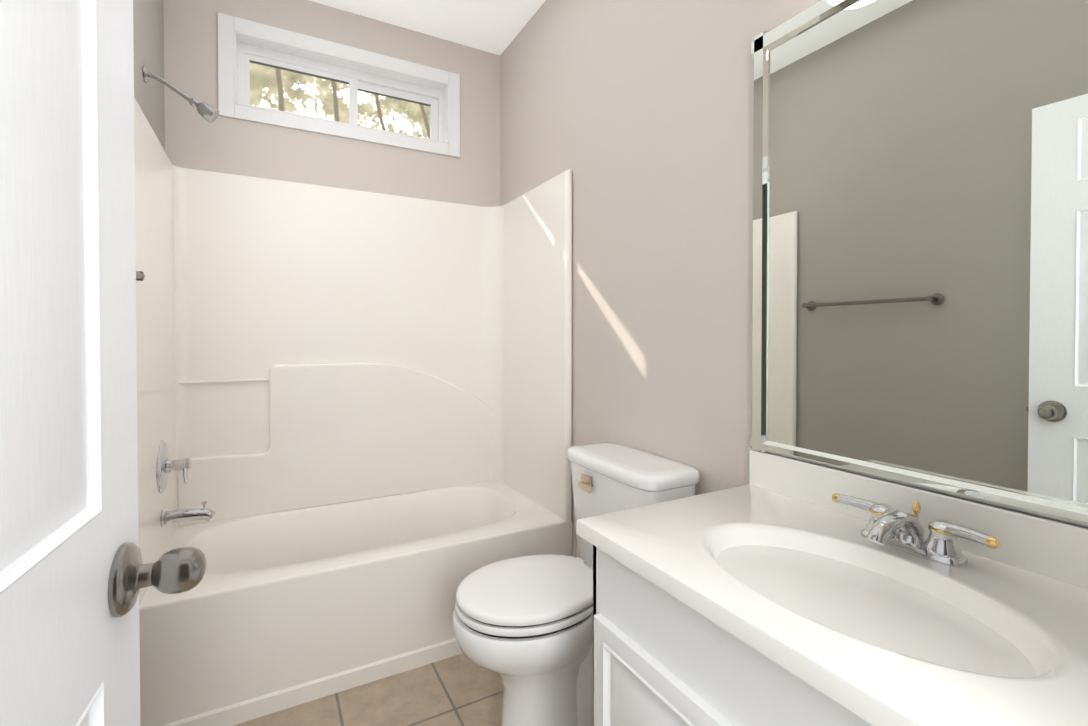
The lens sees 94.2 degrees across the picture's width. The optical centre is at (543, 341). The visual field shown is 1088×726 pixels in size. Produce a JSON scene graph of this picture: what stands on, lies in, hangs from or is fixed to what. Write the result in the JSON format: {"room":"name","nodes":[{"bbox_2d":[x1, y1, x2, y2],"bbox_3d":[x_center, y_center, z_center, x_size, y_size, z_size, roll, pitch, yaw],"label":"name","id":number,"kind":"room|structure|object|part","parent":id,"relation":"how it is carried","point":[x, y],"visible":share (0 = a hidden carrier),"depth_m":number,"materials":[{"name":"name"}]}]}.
{"room":"bathroom","nodes":[
{"label":"bathroom","id":0,"kind":"room"},
{"bbox_2d":[133,0,164,150],"bbox_3d":[-1.009,-0.185,0.910,0.150,2.780,2.965,0,1,-29],"label":"wall","id":1,"kind":"structure","parent":0,"point":[148,29],"depth_m":1.86,"materials":[{"name":"grey paint"}]},
{"bbox_2d":[136,271,144,280],"bbox_3d":[-0.991,-0.177,1.117,0.074,0.054,0.654,0,1,-29],"label":"towel rail","id":2,"kind":"object","parent":1,"relation":"attached to","point":[140,275],"visible":0.1,"depth_m":1.38,"materials":[{"name":"silver metal"}]},
{"bbox_2d":[163,0,499,206],"bbox_3d":[-0.949,-0.205,2.546,1.520,2.780,0.150,0,1,-29],"label":"wall","id":3,"kind":"structure","parent":0,"point":[195,139],"depth_m":2.40,"materials":[{"name":"beige paint"}]},
{"bbox_2d":[218,12,459,157],"bbox_3d":[-0.959,-1.205,2.500,1.090,0.440,0.129,0,1,-29],"label":"window","id":4,"kind":"structure","parent":3,"relation":"in","point":[228,25],"depth_m":2.43,"materials":[{"name":"white wood"}]},
{"bbox_3d":[-1.154,-1.190,2.424,0.495,0.248,0.016,0,1,-29],"label":"window sash","id":5,"kind":"part","parent":4,"relation":"part of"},
{"bbox_2d":[249,60,430,105],"bbox_3d":[-0.980,-1.280,2.525,0.846,0.018,0.030,0,1,-29],"label":"window blind","id":6,"kind":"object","parent":4,"relation":"attached to","point":[295,71],"depth_m":2.47,"materials":[{"name":"grey"}]},
{"bbox_3d":[-0.982,-1.191,2.529,0.846,0.248,0.020,0,1,-29],"label":"glass","id":7,"kind":"part","parent":4,"relation":"part of","materials":[{"name":"clear glass"}]},
{"bbox_3d":[-0.978,-1.205,2.534,0.954,0.304,0.050,0,1,-29],"label":"frame","id":8,"kind":"part","parent":4,"relation":"part of","materials":[{"name":"white plastic"}]},
{"bbox_2d":[234,30,448,143],"bbox_3d":[-0.959,-1.205,2.500,0.970,0.320,0.129,0,1,-29],"label":"liner","id":9,"kind":"object","parent":4,"relation":"attached to","point":[262,42],"visible":0.6,"depth_m":2.45,"materials":[{"name":"white"}]},
{"bbox_3d":[-0.777,-1.193,2.652,0.445,0.248,0.016,0,1,-29],"label":"window sash","id":10,"kind":"part","parent":4,"relation":"part of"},
{"bbox_2d":[233,653,502,725],"bbox_3d":[-0.276,1.250,1.328,1.820,0.100,2.965,0,1,-29],"label":"floor","id":11,"kind":"structure","parent":0,"point":[460,690],"depth_m":1.68,"materials":[{"name":"tile"}]},
{"bbox_2d":[134,65,571,725],"bbox_3d":[-0.726,0.111,2.140,1.516,2.158,0.778,0,1,-29],"label":"bathtub","id":12,"kind":"object","parent":11,"relation":"on","point":[354,433],"visible":0.94,"depth_m":2.23,"materials":[{"name":"white plastic"}]},
{"bbox_3d":[-1.291,0.625,1.841,0.163,0.077,0.060,0,1,-29],"label":"spout","id":13,"kind":"part","parent":12,"relation":"part of","materials":[{"name":"silver metal"}]},
{"bbox_3d":[-0.897,0.433,2.439,1.425,0.665,0.032,0,1,-29],"label":"backrest","id":14,"kind":"part","parent":12,"relation":"part of","materials":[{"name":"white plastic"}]},
{"bbox_2d":[139,480,571,725],"bbox_3d":[-0.726,0.977,2.151,1.516,0.425,0.778,0,1,-29],"label":"basin","id":15,"kind":"object","parent":12,"relation":"in","point":[291,606],"depth_m":1.79,"materials":[{"name":"white plastic"}]},
{"bbox_2d":[453,442,699,725],"bbox_3d":[0.067,0.786,1.551,0.702,0.822,0.476,0,1,-29],"label":"toilet","id":16,"kind":"object","parent":11,"relation":"on","point":[523,627],"visible":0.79,"depth_m":1.44,"materials":[{"name":"white ceramic"}]},
{"bbox_3d":[-0.021,0.983,1.506,0.503,0.430,0.374,0,1,-29],"label":"bowl","id":17,"kind":"part","parent":16,"relation":"part of","materials":[{"name":"white ceramic"}]},
{"bbox_3d":[-0.047,0.748,1.489,0.430,0.019,0.364,0,1,-29],"label":"seat","id":18,"kind":"part","parent":16,"relation":"part of","materials":[{"name":"white plastic"}]},
{"bbox_3d":[-0.046,0.719,1.489,0.428,0.025,0.360,0,1,-29],"label":"lid","id":19,"kind":"part","parent":16,"relation":"part of","materials":[{"name":"white plastic"}]},
{"bbox_3d":[0.138,0.468,1.648,0.032,0.052,0.090,0,1,-29],"label":"lever","id":20,"kind":"part","parent":16,"relation":"part of","materials":[{"name":"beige metal"}]},
{"bbox_3d":[0.275,0.599,1.662,0.212,0.357,0.456,0,1,-29],"label":"tank","id":21,"kind":"part","parent":16,"relation":"part of","materials":[{"name":"white ceramic"}]},
{"bbox_3d":[0.273,0.396,1.659,0.232,0.045,0.476,0,1,-29],"label":"tank lid","id":22,"kind":"part","parent":16,"relation":"part of","materials":[{"name":"white ceramic"}]},
{"bbox_2d":[576,450,1087,725],"bbox_3d":[0.521,0.750,0.839,0.579,0.912,0.885,0,1,-29],"label":"bathroom vanity","id":23,"kind":"object","parent":11,"relation":"on","point":[779,590],"visible":1,"depth_m":0.83,"materials":[{"name":"painted wood"},{"name":"cultured marble"}]},
{"bbox_3d":[0.204,0.828,0.895,0.022,0.505,0.395,0,1,-29],"label":"door","id":24,"kind":"part","parent":23,"relation":"part of","materials":[{"name":"white wood"}]},
{"bbox_2d":[838,494,989,567],"bbox_3d":[0.640,0.345,0.918,0.159,0.080,0.253,0,1,-29],"label":"faucet","id":25,"kind":"object","parent":23,"relation":"on","point":[880,540],"depth_m":0.91,"materials":[{"name":"silver metal"}]},
{"bbox_2d":[309,0,545,54],"bbox_3d":[-0.276,-1.630,1.291,1.820,0.100,2.965,0,1,-29],"label":"ceiling","id":26,"kind":"structure","parent":0,"point":[494,26],"depth_m":2.48,"materials":[{"name":"white paint"}]},
{"bbox_2d":[500,0,1087,557],"bbox_3d":[0.458,-0.195,1.709,0.150,2.780,2.965,0,1,-29],"label":"wall","id":27,"kind":"structure","parent":0,"point":[636,116],"depth_m":1.71,"materials":[{"name":"beige paint"}]},
{"bbox_2d":[749,450,1087,588],"bbox_3d":[0.766,0.340,0.967,0.020,0.094,0.885,0,1,-29],"label":"backsplash","id":28,"kind":"structure","parent":27,"relation":"attached to","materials":[{"name":"white stone"}]},
{"bbox_2d":[750,0,1087,526],"bbox_3d":[0.767,-0.252,0.960,0.018,1.086,0.885,0,1,-29],"label":"mirror","id":29,"kind":"object","parent":27,"relation":"attached to","point":[920,245],"visible":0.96,"depth_m":0.99,"materials":[{"name":"clear glass"}]},
{"bbox_3d":[0.398,-0.174,0.074,1.520,2.780,0.150,0,1,-29],"label":"wall","id":30,"kind":"structure","parent":0,"visible":0},
{"bbox_2d":[0,0,206,725],"bbox_3d":[-0.304,0.193,0.248,0.116,2.018,0.810,0,1,-24],"label":"door","id":31,"kind":"structure","parent":30,"relation":"in","point":[69,649],"depth_m":0.45,"materials":[{"name":"white wood"}]},
{"bbox_3d":[-0.427,0.260,0.570,0.079,0.076,0.076,0,1,-24],"label":"inside door knob","id":32,"kind":"part","parent":31,"relation":"part of","materials":[{"name":"silver metal"}]},
{"label":"outside","id":33,"kind":"structure","parent":0,"visible":0},
{"bbox_2d":[250,63,429,138],"bbox_3d":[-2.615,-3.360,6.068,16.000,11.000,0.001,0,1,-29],"label":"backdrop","id":34,"kind":"structure","parent":33,"point":[293,99],"depth_m":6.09,"materials":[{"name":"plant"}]}
]}

